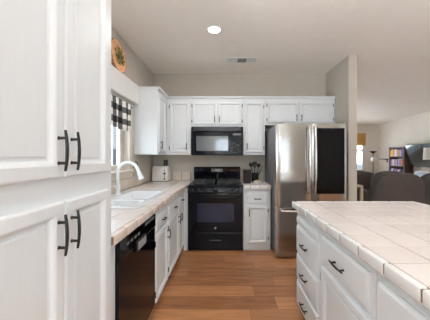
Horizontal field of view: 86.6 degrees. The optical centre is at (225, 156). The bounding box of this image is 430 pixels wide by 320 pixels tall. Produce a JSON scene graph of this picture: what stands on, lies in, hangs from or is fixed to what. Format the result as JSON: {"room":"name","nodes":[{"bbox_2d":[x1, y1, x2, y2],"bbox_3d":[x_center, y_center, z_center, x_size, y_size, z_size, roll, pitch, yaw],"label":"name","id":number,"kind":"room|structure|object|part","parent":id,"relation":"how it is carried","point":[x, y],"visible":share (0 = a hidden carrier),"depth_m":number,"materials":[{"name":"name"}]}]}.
{"room":"kitchen","nodes":[
{"label":"kitchen","id":0,"kind":"room"},
{"bbox_2d":[111,26,152,193],"bbox_3d":[-1.300,-0.048,0.180,0.140,2.715,7.360,0,0,0],"label":"wall","id":1,"kind":"structure","parent":0,"point":[136,71],"depth_m":3.03,"materials":[{"name":"paint"}]},
{"bbox_2d":[111,125,122,170],"bbox_3d":[-1.330,-0.225,2.195,0.050,0.806,1.386,0,0,0],"label":"window","id":2,"kind":"structure","parent":1,"relation":"in","point":[116,134],"depth_m":2.76,"materials":[{"name":"clear glass"}]},
{"bbox_3d":[-1.330,-0.225,2.195,0.006,0.686,1.266,0,0,0],"label":"pane","id":3,"kind":"part","parent":2,"relation":"part of","materials":[{"name":"clear glass"}]},
{"bbox_2d":[111,94,132,130],"bbox_3d":[-1.189,-0.474,2.160,0.056,0.342,1.480,0,0,0],"label":"window valance","id":4,"kind":"object","parent":1,"relation":"hanging from","point":[120,109],"visible":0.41,"depth_m":2.53,"materials":[{"name":"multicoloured fabric"}]},
{"bbox_2d":[111,91,133,181],"bbox_3d":[-1.250,-0.217,2.090,0.110,0.964,1.780,0,0,0],"label":"trim","id":5,"kind":"structure","parent":1,"relation":"attached to","point":[124,174],"depth_m":2.83,"materials":[{"name":"beige wood"}]},
{"bbox_2d":[111,64,138,103],"bbox_3d":[-1.197,-0.820,2.092,0.064,0.240,1.910,0,0,0],"label":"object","id":6,"kind":"structure","parent":1,"relation":"attached to","point":[121,85],"depth_m":2.62,"materials":[{"name":"white wood"}]},
{"bbox_2d":[111,38,125,72],"bbox_3d":[-1.189,-1.121,2.540,0.054,0.360,0.360,0,0,0],"label":"decorative plate","id":7,"kind":"object","parent":6,"relation":"on","point":[117,52],"visible":0.97,"depth_m":2.52,"materials":[{"name":"ceramic"}]},
{"bbox_2d":[134,86,168,154],"bbox_3d":[-1.047,-0.485,3.451,0.364,0.910,0.807,0,0,0],"label":"upper cabinet","id":8,"kind":"object","parent":1,"relation":"attached to","point":[150,115],"visible":0.92,"depth_m":3.06,"materials":[{"name":"white wood"}]},
{"bbox_3d":[-1.057,-0.922,3.281,0.344,0.036,0.467,0,0,0],"label":"crown","id":9,"kind":"part","parent":8,"relation":"part of","materials":[{"name":"white wood"}]},
{"bbox_3d":[-0.909,-0.458,3.265,0.020,0.785,0.350,0,0,0],"label":"door","id":10,"kind":"part","parent":8,"relation":"part of","materials":[{"name":"white wood"}]},
{"bbox_2d":[148,244,304,319],"bbox_3d":[2.060,1.340,2.250,6.860,0.060,11.780,0,0,0],"label":"floor","id":11,"kind":"structure","parent":0,"point":[201,284],"depth_m":2.27,"materials":[{"name":"brown wood"}]},
{"bbox_2d":[0,0,114,319],"bbox_3d":[-0.873,0.185,0.837,0.712,2.250,0.754,0,0,0],"label":"pantry cabinet","id":12,"kind":"object","parent":11,"relation":"on","point":[55,55],"depth_m":0.74,"materials":[{"name":"white wood"}]},
{"bbox_3d":[-0.560,0.661,0.629,0.020,1.018,0.302,0,0,0],"label":"door","id":13,"kind":"part","parent":12,"relation":"part of","materials":[{"name":"white wood"}]},
{"bbox_3d":[-0.560,-0.395,0.629,0.020,0.930,0.302,0,0,0],"label":"door","id":14,"kind":"part","parent":12,"relation":"part of","materials":[{"name":"white wood"}]},
{"bbox_3d":[-0.534,0.258,0.750,0.034,0.136,0.015,0,0,0],"label":"handle","id":15,"kind":"part","parent":12,"relation":"part of","materials":[{"name":"black metal"}]},
{"bbox_3d":[-0.534,-0.020,0.750,0.034,0.136,0.015,0,0,0],"label":"handle","id":16,"kind":"part","parent":12,"relation":"part of","materials":[{"name":"black metal"}]},
{"bbox_3d":[-0.534,0.258,0.812,0.034,0.136,0.015,0,0,0],"label":"handle","id":17,"kind":"part","parent":12,"relation":"part of","materials":[{"name":"black metal"}]},
{"bbox_3d":[-0.534,-0.020,0.812,0.034,0.136,0.015,0,0,0],"label":"handle","id":18,"kind":"part","parent":12,"relation":"part of","materials":[{"name":"black metal"}]},
{"bbox_3d":[-0.560,0.661,0.932,0.020,1.018,0.300,0,0,0],"label":"door","id":19,"kind":"part","parent":12,"relation":"part of","materials":[{"name":"white wood"}]},
{"bbox_3d":[-0.560,-0.395,0.932,0.020,0.930,0.300,0,0,0],"label":"door","id":20,"kind":"part","parent":12,"relation":"part of","materials":[{"name":"white wood"}]},
{"bbox_3d":[-0.909,0.876,1.175,0.639,0.868,0.078,0,0,0],"label":"cabinet filler","id":21,"kind":"part","parent":12,"relation":"part of","materials":[{"name":"white wood"}]},
{"bbox_2d":[115,213,155,319],"bbox_3d":[-0.883,0.879,1.530,0.654,0.862,0.630,0,0,0],"label":"dishwasher","id":22,"kind":"object","parent":11,"relation":"on","point":[135,253],"visible":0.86,"depth_m":1.46,"materials":[{"name":"plastic"}]},
{"bbox_3d":[-0.584,0.504,1.530,0.032,0.112,0.626,0,0,0],"label":"control panel","id":23,"kind":"part","parent":22,"relation":"part of","materials":[{"name":"black plastic"}]},
{"bbox_3d":[-0.566,0.570,1.520,0.015,0.070,0.160,0,0,0],"label":"handle","id":24,"kind":"part","parent":22,"relation":"part of","materials":[{"name":"plastic"}]},
{"bbox_3d":[-0.557,0.570,1.520,0.002,0.050,0.140,0,0,0],"label":"latch plate","id":25,"kind":"part","parent":22,"relation":"part of","materials":[{"name":"grey plastic"}]},
{"bbox_2d":[155,204,170,302],"bbox_3d":[-0.883,0.876,2.062,0.692,0.868,0.424,0,0,0],"label":"base cabinet","id":26,"kind":"object","parent":11,"relation":"on","point":[161,228],"visible":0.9,"depth_m":2.04,"materials":[{"name":"white wood"}]},
{"bbox_3d":[-0.580,0.558,2.062,0.020,0.133,0.375,0,0,0],"label":"drawer","id":27,"kind":"part","parent":26,"relation":"part of","materials":[{"name":"white wood"}]},
{"bbox_3d":[-0.580,0.927,2.062,0.020,0.555,0.375,0,0,0],"label":"door","id":28,"kind":"part","parent":26,"relation":"part of","materials":[{"name":"white wood"}]},
{"bbox_2d":[167,195,180,275],"bbox_3d":[-0.883,0.876,2.530,0.692,0.868,0.508,0,0,0],"label":"base cabinet","id":29,"kind":"object","parent":11,"relation":"on","point":[173,221],"visible":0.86,"depth_m":2.52,"materials":[{"name":"white wood"}]},
{"bbox_3d":[-0.580,0.558,2.530,0.020,0.133,0.460,0,0,0],"label":"drawer","id":30,"kind":"part","parent":29,"relation":"part of","materials":[{"name":"white wood"}]},
{"bbox_3d":[-0.580,0.927,2.530,0.020,0.555,0.460,0,0,0],"label":"door","id":31,"kind":"part","parent":29,"relation":"part of","materials":[{"name":"white wood"}]},
{"bbox_2d":[178,188,187,253],"bbox_3d":[-0.882,0.876,3.321,0.694,0.868,1.069,0,0,0],"label":"base cabinet","id":32,"kind":"object","parent":11,"relation":"on","point":[181,195],"depth_m":3.06,"materials":[{"name":"white wood"}]},
{"bbox_2d":[111,172,193,245],"bbox_3d":[-0.883,0.350,2.498,0.694,0.195,2.722,0,0,0],"label":"countertop","id":33,"kind":"structure","parent":32,"relation":"on","point":[123,221],"depth_m":2.17,"materials":[{"name":"tile"}]},
{"bbox_2d":[114,161,143,194],"bbox_3d":[-0.980,0.214,2.295,0.315,0.343,0.135,0,0,0],"label":"kitchen faucet","id":34,"kind":"object","parent":33,"relation":"on","point":[140,175],"visible":0.99,"depth_m":2.31,"materials":[{"name":"white metal"}]},
{"bbox_2d":[111,190,166,208],"bbox_3d":[-0.916,0.476,2.167,0.497,0.180,0.895,0,0,0],"label":"sink","id":35,"kind":"object","parent":33,"relation":"in","point":[128,199],"visible":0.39,"depth_m":2.18,"materials":[{"name":"white ceramic"}]},
{"bbox_2d":[152,166,169,181],"bbox_3d":[-1.060,0.273,3.714,0.270,0.247,0.202,0,0,0],"label":"toaster","id":36,"kind":"object","parent":33,"relation":"on","point":[159,173],"visible":1,"depth_m":3.64,"materials":[{"name":"white plastic"}]},
{"bbox_3d":[-0.580,0.558,2.950,0.020,0.133,0.280,0,0,0],"label":"drawer","id":37,"kind":"part","parent":32,"relation":"part of","materials":[{"name":"white wood"}]},
{"bbox_3d":[-0.580,0.927,2.950,0.020,0.555,0.280,0,0,0],"label":"door","id":38,"kind":"part","parent":32,"relation":"part of","materials":[{"name":"white wood"}]},
{"bbox_3d":[-0.562,0.876,3.522,0.054,0.868,0.665,0,0,0],"label":"cabinet filler","id":39,"kind":"part","parent":32,"relation":"part of","materials":[{"name":"white wood"}]},
{"bbox_2d":[187,167,242,249],"bbox_3d":[-0.147,0.739,3.474,0.773,1.142,0.752,0,0,0],"label":"gas stove","id":40,"kind":"object","parent":11,"relation":"on","point":[215,194],"visible":1,"depth_m":3.15,"materials":[{"name":"black metal"}]},
{"bbox_3d":[-0.147,0.560,3.127,0.689,0.034,0.058,0,0,0],"label":"handle","id":41,"kind":"part","parent":40,"relation":"part of","materials":[{"name":"black metal"}]},
{"bbox_2d":[187,181,242,186],"bbox_3d":[-0.147,0.406,3.462,0.773,0.022,0.625,0,0,0],"label":"cooktop","id":42,"kind":"object","parent":40,"relation":"in","point":[193,184],"depth_m":3.24,"materials":[{"name":"black metal"}]},
{"bbox_3d":[-0.147,0.464,3.152,0.765,0.093,0.040,0,0,0],"label":"control panel","id":43,"kind":"part","parent":40,"relation":"part of","materials":[{"name":"black metal"}]},
{"bbox_3d":[-0.147,0.777,3.162,0.761,0.525,0.020,0,0,0],"label":"oven door","id":44,"kind":"part","parent":40,"relation":"part of","materials":[{"name":"black metal"}]},
{"bbox_3d":[-0.147,1.170,3.162,0.761,0.244,0.020,0,0,0],"label":"drawer","id":45,"kind":"part","parent":40,"relation":"part of","materials":[{"name":"black metal"}]},
{"bbox_2d":[243,189,269,249],"bbox_3d":[0.432,0.876,3.496,0.379,0.868,0.718,0,0,0],"label":"base cabinet","id":46,"kind":"object","parent":11,"relation":"on","point":[256,202],"visible":0.96,"depth_m":3.18,"materials":[{"name":"white wood"}]},
{"bbox_2d":[240,172,270,188],"bbox_3d":[0.435,0.350,3.499,0.386,0.195,0.719,0,0,0],"label":"countertop","id":47,"kind":"structure","parent":46,"relation":"on","point":[263,185],"depth_m":3.26,"materials":[{"name":"tile"}]},
{"bbox_2d":[243,170,250,182],"bbox_3d":[0.317,0.297,3.425,0.116,0.199,0.116,0,0,0],"label":"canister","id":48,"kind":"object","parent":47,"relation":"on","point":[246,173],"visible":1,"depth_m":3.37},
{"bbox_3d":[0.317,0.230,3.425,0.116,0.064,0.116,0,0,0],"label":"lid","id":49,"kind":"part","parent":48,"relation":"part of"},
{"bbox_2d":[251,172,257,181],"bbox_3d":[0.455,0.325,3.600,0.110,0.144,0.110,0,0,0],"label":"utensil holder","id":50,"kind":"object","parent":47,"relation":"on","point":[254,176],"visible":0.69,"depth_m":3.55,"materials":[{"name":"plastic"}]},
{"bbox_3d":[0.438,0.585,3.180,0.291,0.140,0.020,0,0,0],"label":"drawer","id":51,"kind":"part","parent":46,"relation":"part of","materials":[{"name":"white wood"}]},
{"bbox_3d":[0.438,0.945,3.180,0.291,0.530,0.020,0,0,0],"label":"door","id":52,"kind":"part","parent":46,"relation":"part of","materials":[{"name":"white wood"}]},
{"bbox_2d":[265,122,345,256],"bbox_3d":[1.095,0.434,3.319,0.905,1.752,0.962,0,0,0],"label":"refrigerator","id":53,"kind":"object","parent":11,"relation":"on","point":[304,161],"visible":0.72,"depth_m":2.91,"materials":[{"name":"metal"}]},
{"bbox_3d":[1.095,0.953,2.948,0.905,0.655,0.080,0,0,0],"label":"freezer drawer","id":54,"kind":"part","parent":53,"relation":"part of","materials":[{"name":"silver metal"}]},
{"bbox_3d":[0.868,0.097,2.949,0.450,1.044,0.078,0,0,0],"label":"door","id":55,"kind":"part","parent":53,"relation":"part of","materials":[{"name":"silver metal"}]},
{"bbox_3d":[1.056,0.040,2.880,0.027,0.886,0.083,0,0,0],"label":"handle","id":56,"kind":"part","parent":53,"relation":"part of","materials":[{"name":"silver metal"}]},
{"bbox_3d":[1.127,0.040,2.880,0.027,0.886,0.083,0,0,0],"label":"handle","id":57,"kind":"part","parent":53,"relation":"part of","materials":[{"name":"silver metal"}]},
{"bbox_3d":[1.323,0.097,2.949,0.450,1.044,0.078,0,0,0],"label":"door","id":58,"kind":"part","parent":53,"relation":"part of","materials":[{"name":"black glass"}]},
{"bbox_3d":[1.332,0.055,2.911,0.362,0.840,0.008,0,0,0],"label":"glass panel","id":59,"kind":"part","parent":53,"relation":"part of","materials":[{"name":"black glass"}]},
{"bbox_2d":[297,212,321,319],"bbox_3d":[1.009,0.876,1.735,0.882,0.868,0.499,0,0,0],"label":"base cabinet","id":60,"kind":"object","parent":11,"relation":"on","point":[309,235],"visible":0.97,"depth_m":1.66,"materials":[{"name":"white wood"}]},
{"bbox_3d":[0.612,1.153,1.738,0.020,0.205,0.455,0,0,0],"label":"drawer","id":61,"kind":"part","parent":60,"relation":"part of","materials":[{"name":"white wood"}]},
{"bbox_3d":[0.612,0.927,1.738,0.020,0.205,0.455,0,0,0],"label":"drawer","id":62,"kind":"part","parent":60,"relation":"part of","materials":[{"name":"white wood"}]},
{"bbox_3d":[0.612,0.694,1.738,0.020,0.223,0.455,0,0,0],"label":"drawer","id":63,"kind":"part","parent":60,"relation":"part of","materials":[{"name":"white wood"}]},
{"bbox_2d":[320,230,376,319],"bbox_3d":[1.009,0.876,1.214,0.882,0.868,0.537,0,0,0],"label":"base cabinet","id":64,"kind":"object","parent":11,"relation":"on","point":[348,283],"visible":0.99,"depth_m":1.16,"materials":[{"name":"white wood"}]},
{"bbox_3d":[0.586,0.583,1.212,0.034,0.015,0.146,0,0,0],"label":"handle","id":65,"kind":"part","parent":64,"relation":"part of","materials":[{"name":"black metal"}]},
{"bbox_3d":[0.612,0.967,1.212,0.020,0.537,0.485,0,0,0],"label":"door","id":66,"kind":"part","parent":64,"relation":"part of","materials":[{"name":"white wood"}]},
{"bbox_2d":[357,184,362,200],"bbox_3d":[2.050,0.885,3.825,0.300,0.850,0.350,0,0,0],"label":"console table","id":67,"kind":"object","parent":11,"relation":"on","point":[358,185],"visible":0.16,"depth_m":3.65,"materials":[{"name":"brown wood"}]},
{"bbox_3d":[2.180,0.900,3.670,0.036,0.820,0.036,0,0,0],"label":"leg","id":68,"kind":"part","parent":67,"relation":"part of","materials":[{"name":"brown wood"}]},
{"bbox_2d":[357,170,374,189],"bbox_3d":[3.050,0.797,5.550,1.020,0.965,0.960,0,0,0],"label":"recliner chair","id":69,"kind":"object","parent":11,"relation":"on","point":[363,177],"visible":0.09,"depth_m":5.08,"materials":[{"name":"brown fabric"}]},
{"bbox_2d":[369,151,376,172],"bbox_3d":[4.992,0.560,7.702,0.295,1.500,0.375,0,0,0],"label":"floor lamp","id":70,"kind":"object","parent":11,"relation":"on","point":[373,159],"visible":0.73,"depth_m":7.64,"materials":[{"name":"black metal"}]},
{"bbox_2d":[357,171,424,203],"bbox_3d":[3.080,0.772,4.450,1.020,1.015,0.960,0,0,0],"label":"recliner chair","id":71,"kind":"object","parent":11,"relation":"on","point":[388,186],"visible":0.52,"depth_m":4.00,"materials":[{"name":"brown fabric"}]},
{"bbox_3d":[2.670,0.945,4.525,0.200,0.630,0.750,0,0,0],"label":"arm","id":72,"kind":"part","parent":71,"relation":"part of","materials":[{"name":"beige wood"}]},
{"bbox_2d":[389,147,412,173],"bbox_3d":[5.202,0.510,6.800,0.265,1.600,0.600,0,0,0],"label":"bookcase","id":73,"kind":"object","parent":11,"relation":"on","point":[407,168],"visible":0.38,"depth_m":6.51,"materials":[{"name":"brown wood"}]},
{"bbox_3d":[5.202,0.510,7.088,0.265,1.600,0.025,0,0,0],"label":"panel","id":74,"kind":"part","parent":73,"relation":"part of","materials":[{"name":"brown wood"}]},
{"bbox_3d":[5.202,0.510,6.513,0.265,1.600,0.025,0,0,0],"label":"panel","id":75,"kind":"part","parent":73,"relation":"part of","materials":[{"name":"brown wood"}]},
{"bbox_2d":[377,272,429,319],"bbox_3d":[1.009,0.876,0.622,0.882,0.868,0.642,0,0,0],"label":"base cabinet","id":76,"kind":"object","parent":11,"relation":"on","point":[393,303],"visible":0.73,"depth_m":0.82,"materials":[{"name":"white wood"}]},
{"bbox_2d":[420,173,429,204],"bbox_3d":[4.250,0.797,4.750,1.000,0.965,0.960,0,0,0],"label":"recliner chair","id":77,"kind":"object","parent":11,"relation":"on","point":[426,177],"visible":0.21,"depth_m":4.35,"materials":[{"name":"brown fabric"}]},
{"bbox_2d":[420,173,429,179],"bbox_3d":[4.250,0.463,4.580,0.668,0.295,0.266,0,0,0],"label":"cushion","id":78,"kind":"object","parent":77,"relation":"on","point":[425,176],"depth_m":4.54,"materials":[{"name":"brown fabric"}]},
{"bbox_3d":[4.250,0.720,4.430,0.927,0.780,0.321,0,0,0],"label":"backrest","id":79,"kind":"part","parent":77,"relation":"part of","materials":[{"name":"brown fabric"}]},
{"bbox_2d":[423,148,429,159],"bbox_3d":[4.750,0.550,5.300,0.280,1.520,0.280,0,0,0],"label":"floor lamp","id":80,"kind":"object","parent":11,"relation":"on","point":[426,151],"visible":0.69,"depth_m":5.26,"materials":[{"name":"white fabric"}]},
{"bbox_3d":[1.035,0.876,-0.006,0.790,0.868,0.609,0,0,0],"label":"island end panel","id":81,"kind":"object","parent":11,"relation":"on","visible":0},
{"bbox_2d":[292,201,429,310],"bbox_3d":[1.127,0.421,0.840,1.085,0.053,2.380,0,0,0],"label":"countertop","id":82,"kind":"structure","parent":81,"relation":"on","point":[392,237],"depth_m":1.19,"materials":[{"name":"tile"}]},
{"bbox_3d":[5.110,1.010,5.700,0.451,0.600,1.300,0,0,0],"label":"media console","id":83,"kind":"object","parent":11,"relation":"on","visible":0},
{"bbox_2d":[415,171,428,176],"bbox_3d":[5.111,0.544,5.960,0.028,0.329,0.400,0,0,0],"label":"picture frame","id":84,"kind":"object","parent":83,"relation":"on","point":[418,173],"visible":0.41,"depth_m":5.97,"materials":[{"name":"white"}]},
{"bbox_2d":[153,74,325,180],"bbox_3d":[0.162,-0.048,3.920,3.063,2.715,0.120,0,0,0],"label":"wall","id":85,"kind":"structure","parent":0,"point":[171,84],"depth_m":3.86,"materials":[{"name":"paint"}]},
{"bbox_2d":[167,96,191,154],"bbox_3d":[-0.731,-0.483,3.671,0.372,0.906,0.368,0,0,0],"label":"upper cabinet","id":86,"kind":"object","parent":85,"relation":"attached to","point":[179,129],"visible":0.93,"depth_m":3.53,"materials":[{"name":"white wood"}]},
{"bbox_3d":[-0.724,-0.456,3.530,0.297,0.781,0.020,0,0,0],"label":"door","id":87,"kind":"part","parent":86,"relation":"part of","materials":[{"name":"white wood"}]},
{"bbox_3d":[-0.731,-0.921,3.684,0.372,0.030,0.341,0,0,0],"label":"crown","id":88,"kind":"part","parent":86,"relation":"part of","materials":[{"name":"white wood"}]},
{"bbox_2d":[191,96,242,126],"bbox_3d":[-0.138,-0.699,3.671,0.811,0.474,0.368,0,0,0],"label":"upper cabinet","id":89,"kind":"object","parent":85,"relation":"attached to","point":[206,111],"visible":0.99,"depth_m":3.53,"materials":[{"name":"white wood"}]},
{"bbox_3d":[-0.335,-0.670,3.530,0.374,0.351,0.020,0,0,0],"label":"door","id":90,"kind":"part","parent":89,"relation":"part of","materials":[{"name":"white wood"}]},
{"bbox_3d":[-0.138,-0.921,3.684,0.811,0.030,0.341,0,0,0],"label":"crown","id":91,"kind":"part","parent":89,"relation":"part of","materials":[{"name":"white wood"}]},
{"bbox_2d":[192,127,242,154],"bbox_3d":[-0.134,-0.240,3.633,0.772,0.436,0.444,0,0,0],"label":"microwave oven","id":92,"kind":"object","parent":89,"relation":"attached to","point":[205,140],"visible":1,"depth_m":3.45,"materials":[{"name":"black metal"}]},
{"bbox_3d":[-0.223,-0.203,3.472,0.595,0.353,0.036,0,0,0],"label":"door","id":93,"kind":"part","parent":92,"relation":"part of","materials":[{"name":"black glass"}]},
{"bbox_3d":[0.165,-0.203,3.473,0.174,0.353,0.034,0,0,0],"label":"control panel","id":94,"kind":"part","parent":92,"relation":"part of","materials":[{"name":"black plastic"}]},
{"bbox_3d":[0.058,-0.670,3.530,0.375,0.351,0.020,0,0,0],"label":"door","id":95,"kind":"part","parent":89,"relation":"part of","materials":[{"name":"white wood"}]},
{"bbox_2d":[242,96,264,154],"bbox_3d":[0.438,-0.483,3.671,0.336,0.906,0.368,0,0,0],"label":"upper cabinet","id":96,"kind":"object","parent":85,"relation":"attached to","point":[253,131],"visible":0.99,"depth_m":3.53,"materials":[{"name":"white wood"}]},
{"bbox_3d":[0.438,-0.921,3.684,0.336,0.030,0.341,0,0,0],"label":"crown","id":97,"kind":"part","parent":96,"relation":"part of","materials":[{"name":"white wood"}]},
{"bbox_2d":[265,96,335,127],"bbox_3d":[1.149,-0.713,3.671,1.082,0.446,0.368,0,0,0],"label":"upper cabinet","id":98,"kind":"object","parent":85,"relation":"attached to","point":[286,109],"visible":0.97,"depth_m":3.53,"materials":[{"name":"white wood"}]},
{"bbox_3d":[0.879,-0.685,3.530,0.478,0.321,0.020,0,0,0],"label":"door","id":99,"kind":"part","parent":98,"relation":"part of","materials":[{"name":"white wood"}]},
{"bbox_3d":[1.149,-0.921,3.684,1.082,0.030,0.341,0,0,0],"label":"crown","id":100,"kind":"part","parent":98,"relation":"part of","materials":[{"name":"white wood"}]},
{"bbox_3d":[1.395,-0.685,3.530,0.520,0.321,0.020,0,0,0],"label":"door","id":101,"kind":"part","parent":98,"relation":"part of","materials":[{"name":"white wood"}]},
{"bbox_2d":[111,0,429,124],"bbox_3d":[2.060,-1.299,2.250,6.860,0.411,11.780,0,0,0],"label":"ceiling","id":102,"kind":"structure","parent":0,"point":[390,39],"depth_m":2.73,"materials":[{"name":"paint"}]},
{"bbox_2d":[207,25,221,33],"bbox_3d":[-0.130,-1.401,2.520,0.168,0.008,0.168,0,0,0],"label":"recessed light","id":103,"kind":"object","parent":102,"relation":"in","point":[213,29],"visible":1,"depth_m":2.51,"materials":[{"name":"white plastic"}]},
{"bbox_2d":[227,57,257,62],"bbox_3d":[0.230,-1.399,3.310,0.440,0.013,0.180,0,0,0],"label":"ceiling vent","id":104,"kind":"object","parent":102,"relation":"in","point":[229,59],"visible":1,"depth_m":3.28,"materials":[{"name":"grey plastic"}]},
{"bbox_2d":[326,55,356,201],"bbox_3d":[1.752,-0.048,5.575,0.117,2.715,4.850,0,0,0],"label":"wall partition","id":105,"kind":"structure","parent":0,"point":[341,80],"depth_m":3.15,"materials":[{"name":"paint"}]},
{"bbox_2d":[357,125,377,172],"bbox_3d":[3.591,-0.048,8.070,3.797,2.715,0.140,0,0,0],"label":"wall","id":106,"kind":"structure","parent":0,"point":[371,131],"depth_m":8.00,"materials":[{"name":"paint"}]},
{"bbox_2d":[357,146,363,170],"bbox_3d":[4.385,-0.120,8.040,0.906,1.256,0.050,0,0,0],"label":"window","id":107,"kind":"structure","parent":106,"relation":"in","point":[360,149],"depth_m":8.04,"materials":[{"name":"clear glass"}]},
{"bbox_3d":[4.385,-0.120,8.040,0.834,1.184,0.006,0,0,0],"label":"pane","id":108,"kind":"part","parent":107,"relation":"part of","materials":[{"name":"clear glass"}]},
{"bbox_2d":[357,133,365,145],"bbox_3d":[4.390,-0.600,7.975,1.000,0.420,0.048,0,0,0],"label":"blind","id":109,"kind":"object","parent":106,"relation":"attached to","point":[361,137],"visible":0.44,"depth_m":7.96,"materials":[{"name":"yellow fabric"}]},
{"bbox_2d":[378,111,429,173],"bbox_3d":[5.420,-0.048,2.250,0.140,2.715,11.500,0,0,0],"label":"wall","id":110,"kind":"structure","parent":0,"point":[415,129],"depth_m":6.91,"materials":[{"name":"paint"}]},
{"bbox_2d":[405,143,429,166],"bbox_3d":[5.151,-0.030,5.738,0.392,0.604,1.300,0,0,6],"label":"television","id":111,"kind":"object","parent":110,"relation":"attached to","point":[414,151],"visible":0.77,"depth_m":6.03,"materials":[{"name":"black metal"}]}
]}

